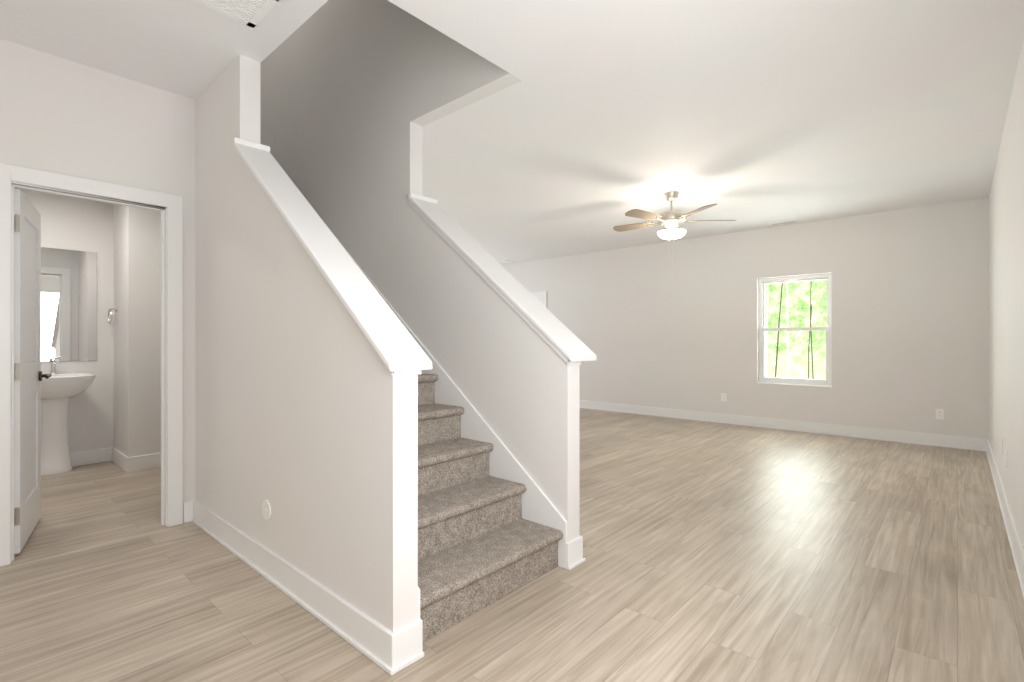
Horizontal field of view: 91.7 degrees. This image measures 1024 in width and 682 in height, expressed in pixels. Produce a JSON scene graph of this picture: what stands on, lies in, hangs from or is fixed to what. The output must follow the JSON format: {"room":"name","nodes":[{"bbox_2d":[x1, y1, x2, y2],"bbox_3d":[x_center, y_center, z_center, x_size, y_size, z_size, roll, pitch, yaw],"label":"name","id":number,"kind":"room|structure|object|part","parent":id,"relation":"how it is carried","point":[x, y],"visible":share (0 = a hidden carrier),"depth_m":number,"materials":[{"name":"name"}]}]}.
{"room":"empty living room","nodes":[
{"label":"empty living room","id":0,"kind":"room"},
{"bbox_2d":[14,188,160,456],"bbox_3d":[-3.490,-0.210,3.769,2.470,2.800,2.150,0,0,42],"label":"wall","id":1,"kind":"structure","parent":0,"point":[116,404],"depth_m":4.67,"materials":[{"name":"paint"}]},
{"bbox_2d":[41,247,96,361],"bbox_3d":[-4.268,-0.335,4.595,0.006,1.050,0.660,0,0,42],"label":"bathroom mirror","id":2,"kind":"object","parent":1,"relation":"attached to","point":[68,305],"visible":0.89,"depth_m":4.68,"materials":[{"name":"white mirror"}]},
{"bbox_2d":[70,448,109,466],"bbox_3d":[-4.465,1.123,4.375,0.018,0.135,1.510,0,0,42],"label":"baseboard","id":3,"kind":"structure","parent":1,"relation":"attached to","point":[87,457],"depth_m":4.80,"materials":[{"name":"white wood"}]},
{"bbox_2d":[108,307,116,324],"bbox_3d":[-3.878,-0.245,4.827,0.160,0.180,0.055,0,0,42],"label":"towel ring","id":4,"kind":"object","parent":1,"relation":"attached to","point":[111,309],"visible":1,"depth_m":4.83,"materials":[{"name":"silver metal"}]},
{"bbox_2d":[110,447,129,472],"bbox_3d":[-3.713,1.123,4.706,0.648,0.135,0.022,0,0,42],"label":"baseboard","id":5,"kind":"structure","parent":1,"relation":"attached to","point":[116,456],"depth_m":4.67,"materials":[{"name":"white wood"}]},
{"bbox_2d":[130,453,160,471],"bbox_3d":[-3.327,1.123,4.664,0.018,0.135,0.400,0,0,42],"label":"baseboard","id":6,"kind":"structure","parent":1,"relation":"attached to","point":[144,462],"depth_m":4.59,"materials":[{"name":"white wood"}]},
{"bbox_2d":[0,39,194,502],"bbox_3d":[-3.498,-0.210,1.829,0.110,2.800,4.050,0,0,42],"label":"wall","id":7,"kind":"structure","parent":0,"point":[59,115],"depth_m":2.96,"materials":[{"name":"paint"}]},
{"bbox_2d":[0,163,182,566],"bbox_3d":[-2.488,0.123,2.955,0.144,2.134,0.876,0,0,42],"label":"door frame","id":8,"kind":"structure","parent":7,"relation":"attached to","point":[167,205],"depth_m":3.02,"materials":[{"name":"white wood"}]},
{"bbox_2d":[14,189,51,553],"bbox_3d":[-2.945,0.168,3.018,0.154,2.025,0.706,0,0,-37],"label":"door","id":9,"kind":"structure","parent":8,"relation":"attached to","point":[28,375],"depth_m":2.95,"materials":[{"name":"white wood"}]},
{"bbox_3d":[-3.092,0.230,3.216,0.154,0.064,0.147,0,0,-37],"label":"handle","id":10,"kind":"part","parent":9,"relation":"part of","materials":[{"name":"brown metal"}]},
{"bbox_2d":[195,55,417,631],"bbox_3d":[-1.540,-0.210,2.866,3.080,2.800,0.110,0,0,42],"label":"wall","id":11,"kind":"structure","parent":0,"point":[306,414],"depth_m":2.38,"materials":[{"name":"paint"}]},
{"bbox_2d":[262,500,270,519],"bbox_3d":[-1.252,0.860,2.528,0.100,0.100,0.009,0,0,42],"label":"wall plate","id":12,"kind":"object","parent":11,"relation":"attached to","point":[266,510],"visible":1,"depth_m":2.52,"materials":[{"name":"white plastic"}]},
{"bbox_2d":[186,500,423,675],"bbox_3d":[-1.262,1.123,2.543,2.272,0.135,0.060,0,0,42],"label":"baseboard","id":13,"kind":"structure","parent":11,"relation":"attached to","point":[380,640],"depth_m":2.16,"materials":[{"name":"white wood"}]},
{"bbox_2d":[232,137,431,375],"bbox_3d":[-0.924,-0.497,2.314,1.506,1.246,0.190,0,0,42],"label":"trim","id":14,"kind":"structure","parent":11,"relation":"attached to","point":[394,343],"depth_m":2.13,"materials":[{"name":"white wood"}]},
{"bbox_2d":[418,587,419,619],"bbox_3d":[-1.312,0.084,2.745,2.580,2.213,0.014,0,0,42],"label":"trim","id":15,"kind":"structure","parent":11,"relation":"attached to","point":[418,603],"depth_m":1.89,"materials":[{"name":"white wood"}]},
{"bbox_2d":[260,0,579,541],"bbox_3d":[-2.084,-1.510,4.805,6.480,5.400,0.110,0,0,42],"label":"wall","id":16,"kind":"structure","parent":0,"point":[356,96],"depth_m":3.54,"materials":[{"name":"paint"}]},
{"bbox_2d":[333,234,566,568],"bbox_3d":[-0.674,0.084,3.457,2.580,2.213,0.014,0,0,42],"label":"trim","id":17,"kind":"structure","parent":16,"relation":"attached to","point":[538,506],"depth_m":2.92,"materials":[{"name":"white wood"}]},
{"bbox_2d":[407,193,596,364],"bbox_3d":[-0.135,-0.455,3.114,1.401,1.162,0.245,0,0,42],"label":"trim","id":18,"kind":"structure","parent":16,"relation":"attached to","point":[556,335],"depth_m":2.97,"materials":[{"name":"white wood"}]},
{"bbox_2d":[564,535,582,565],"bbox_3d":[-2.042,1.123,4.841,6.494,0.135,0.038,0,0,42],"label":"baseboard","id":19,"kind":"structure","parent":16,"relation":"attached to","point":[574,548],"depth_m":2.62,"materials":[{"name":"white wood"}]},
{"bbox_2d":[0,408,1023,681],"bbox_3d":[-1.415,1.230,4.225,8.650,0.080,10.800,0,0,42],"label":"floor","id":20,"kind":"structure","parent":0,"point":[720,552],"depth_m":2.41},
{"bbox_2d":[41,373,95,475],"bbox_3d":[-4.075,0.746,4.436,0.501,0.888,0.551,0,0,42],"label":"pedestal sink","id":21,"kind":"object","parent":20,"relation":"on","point":[59,391],"visible":0.77,"depth_m":4.43,"materials":[{"name":"white ceramic"}]},
{"bbox_2d":[50,357,63,373],"bbox_3d":[-4.155,0.223,4.540,0.152,0.157,0.096,0,0,42],"label":"sink faucet","id":22,"kind":"object","parent":21,"relation":"on","point":[53,369],"visible":1,"depth_m":4.54,"materials":[{"name":"silver metal"}]},
{"bbox_2d":[418,373,562,641],"bbox_3d":[-1.183,0.123,3.272,3.062,2.134,0.938,0,0,42],"label":"steps","id":23,"kind":"structure","parent":20,"relation":"on","point":[482,543],"depth_m":2.49,"materials":[{"name":"beige carpet"}]},
{"bbox_2d":[580,407,1023,598],"bbox_3d":[1.794,1.181,5.527,5.183,0.018,4.150,0,0,42],"label":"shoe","id":24,"kind":"object","parent":20,"relation":"on","point":[1007,530],"depth_m":5.68,"materials":[{"name":"white wood"}]},
{"bbox_2d":[0,0,1023,264],"bbox_3d":[-1.415,-1.615,4.225,8.650,0.130,10.800,0,0,42],"label":"ceiling","id":25,"kind":"structure","parent":0,"point":[592,126],"depth_m":3.17,"materials":[{"name":"paint"}]},
{"bbox_2d":[191,0,279,27],"bbox_3d":[-1.289,-1.594,2.097,0.600,0.012,0.600,0,0,42],"label":"ceiling vent","id":26,"kind":"object","parent":25,"relation":"in","point":[252,13],"visible":0.98,"depth_m":2.37,"materials":[{"name":"white plastic"}]},
{"bbox_2d":[613,191,735,269],"bbox_3d":[1.633,-1.143,5.222,1.232,0.815,1.261,0,0,42],"label":"ceiling fan","id":27,"kind":"object","parent":25,"relation":"hanging from","point":[671,220],"visible":1,"depth_m":5.12,"materials":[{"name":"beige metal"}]},
{"bbox_3d":[1.673,-1.141,5.203,0.286,0.153,0.286,0,0,42],"label":"lamp shade","id":28,"kind":"part","parent":27,"relation":"part of","materials":[{"name":"white glass"}]},
{"bbox_2d":[769,219,798,225],"bbox_3d":[3.544,-1.545,6.480,0.320,0.010,0.120,0,0,42],"label":"ceiling vent","id":29,"kind":"object","parent":25,"relation":"in","point":[784,222],"visible":0.96,"depth_m":6.46,"materials":[{"name":"white plastic"}]},
{"bbox_2d":[502,197,988,438],"bbox_3d":[2.104,-0.180,8.148,8.650,2.740,0.140,0,0,42],"label":"wall","id":30,"kind":"structure","parent":0,"point":[647,325],"depth_m":6.47,"materials":[{"name":"paint"}]},
{"bbox_2d":[530,291,546,307],"bbox_3d":[0.271,0.126,9.690,1.030,2.128,0.020,0,0,42],"label":"door frame","id":31,"kind":"structure","parent":30,"relation":"attached to","point":[541,297],"depth_m":9.41,"materials":[{"name":"white wood"}]},
{"bbox_2d":[721,393,725,400],"bbox_3d":[3.064,0.815,7.189,0.072,0.116,0.006,0,0,42],"label":"electrical outlet","id":32,"kind":"object","parent":30,"relation":"attached to","point":[723,396],"visible":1,"depth_m":7.19,"materials":[{"name":"white plastic"}]},
{"bbox_2d":[580,400,985,449],"bbox_3d":[2.041,1.123,8.099,8.220,0.135,0.018,0,0,42],"label":"baseboard","id":33,"kind":"structure","parent":30,"relation":"attached to","point":[937,439],"depth_m":6.47,"materials":[{"name":"white wood"}]},
{"bbox_2d":[757,273,831,387],"bbox_3d":[3.768,-0.139,6.640,0.882,1.462,0.124,0,0,42],"label":"window","id":34,"kind":"structure","parent":30,"relation":"in","point":[763,329],"depth_m":6.63,"materials":[{"name":"white plastic"}]},
{"bbox_2d":[936,409,943,419],"bbox_3d":[4.828,0.825,5.606,0.072,0.116,0.006,0,0,42],"label":"electrical outlet","id":35,"kind":"object","parent":30,"relation":"attached to","point":[939,413],"visible":1,"depth_m":5.60,"materials":[{"name":"white plastic"}]},
{"bbox_2d":[989,37,1023,547],"bbox_3d":[1.633,-0.210,1.356,0.120,2.800,10.600,0,0,42],"label":"wall","id":36,"kind":"structure","parent":0,"point":[1006,309],"depth_m":3.21,"materials":[{"name":"paint"}]},
{"bbox_2d":[1001,438,1002,454],"bbox_3d":[3.683,0.790,3.735,0.006,0.116,0.072,0,0,42],"label":"electrical outlet","id":37,"kind":"object","parent":36,"relation":"attached to","point":[1001,446],"visible":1,"depth_m":3.72,"materials":[{"name":"white plastic"}]},
{"bbox_2d":[986,439,1023,584],"bbox_3d":[1.652,1.123,1.474,0.018,0.135,10.400,0,0,42],"label":"baseboard","id":38,"kind":"structure","parent":36,"relation":"attached to","point":[1015,538],"depth_m":3.09,"materials":[{"name":"white wood"}]},
{"label":"outside","id":39,"kind":"structure","parent":0,"visible":0},
{"bbox_2d":[765,280,826,379],"bbox_3d":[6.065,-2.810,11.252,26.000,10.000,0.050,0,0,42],"label":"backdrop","id":40,"kind":"structure","parent":39,"point":[816,341],"depth_m":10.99,"materials":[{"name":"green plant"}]},
{"bbox_3d":[4.425,1.765,9.424,26.000,0.850,4.860,0,0,42],"label":"grass","id":41,"kind":"structure","parent":39,"visible":0},
{"bbox_2d":[766,282,788,377],"bbox_3d":[5.246,-1.460,9.823,0.037,5.700,0.443,0,0,-43],"label":"birch","id":42,"kind":"object","parent":41,"relation":"on","point":[787,332],"depth_m":9.70,"materials":[{"name":"white plant"}]},
{"bbox_2d":[775,281,813,378],"bbox_3d":[5.572,-0.202,10.078,1.146,3.185,1.073,0,0,42],"label":"trunks","id":43,"kind":"object","parent":41,"relation":"on","point":[810,332],"depth_m":9.68,"materials":[{"name":"plant"}]}
]}

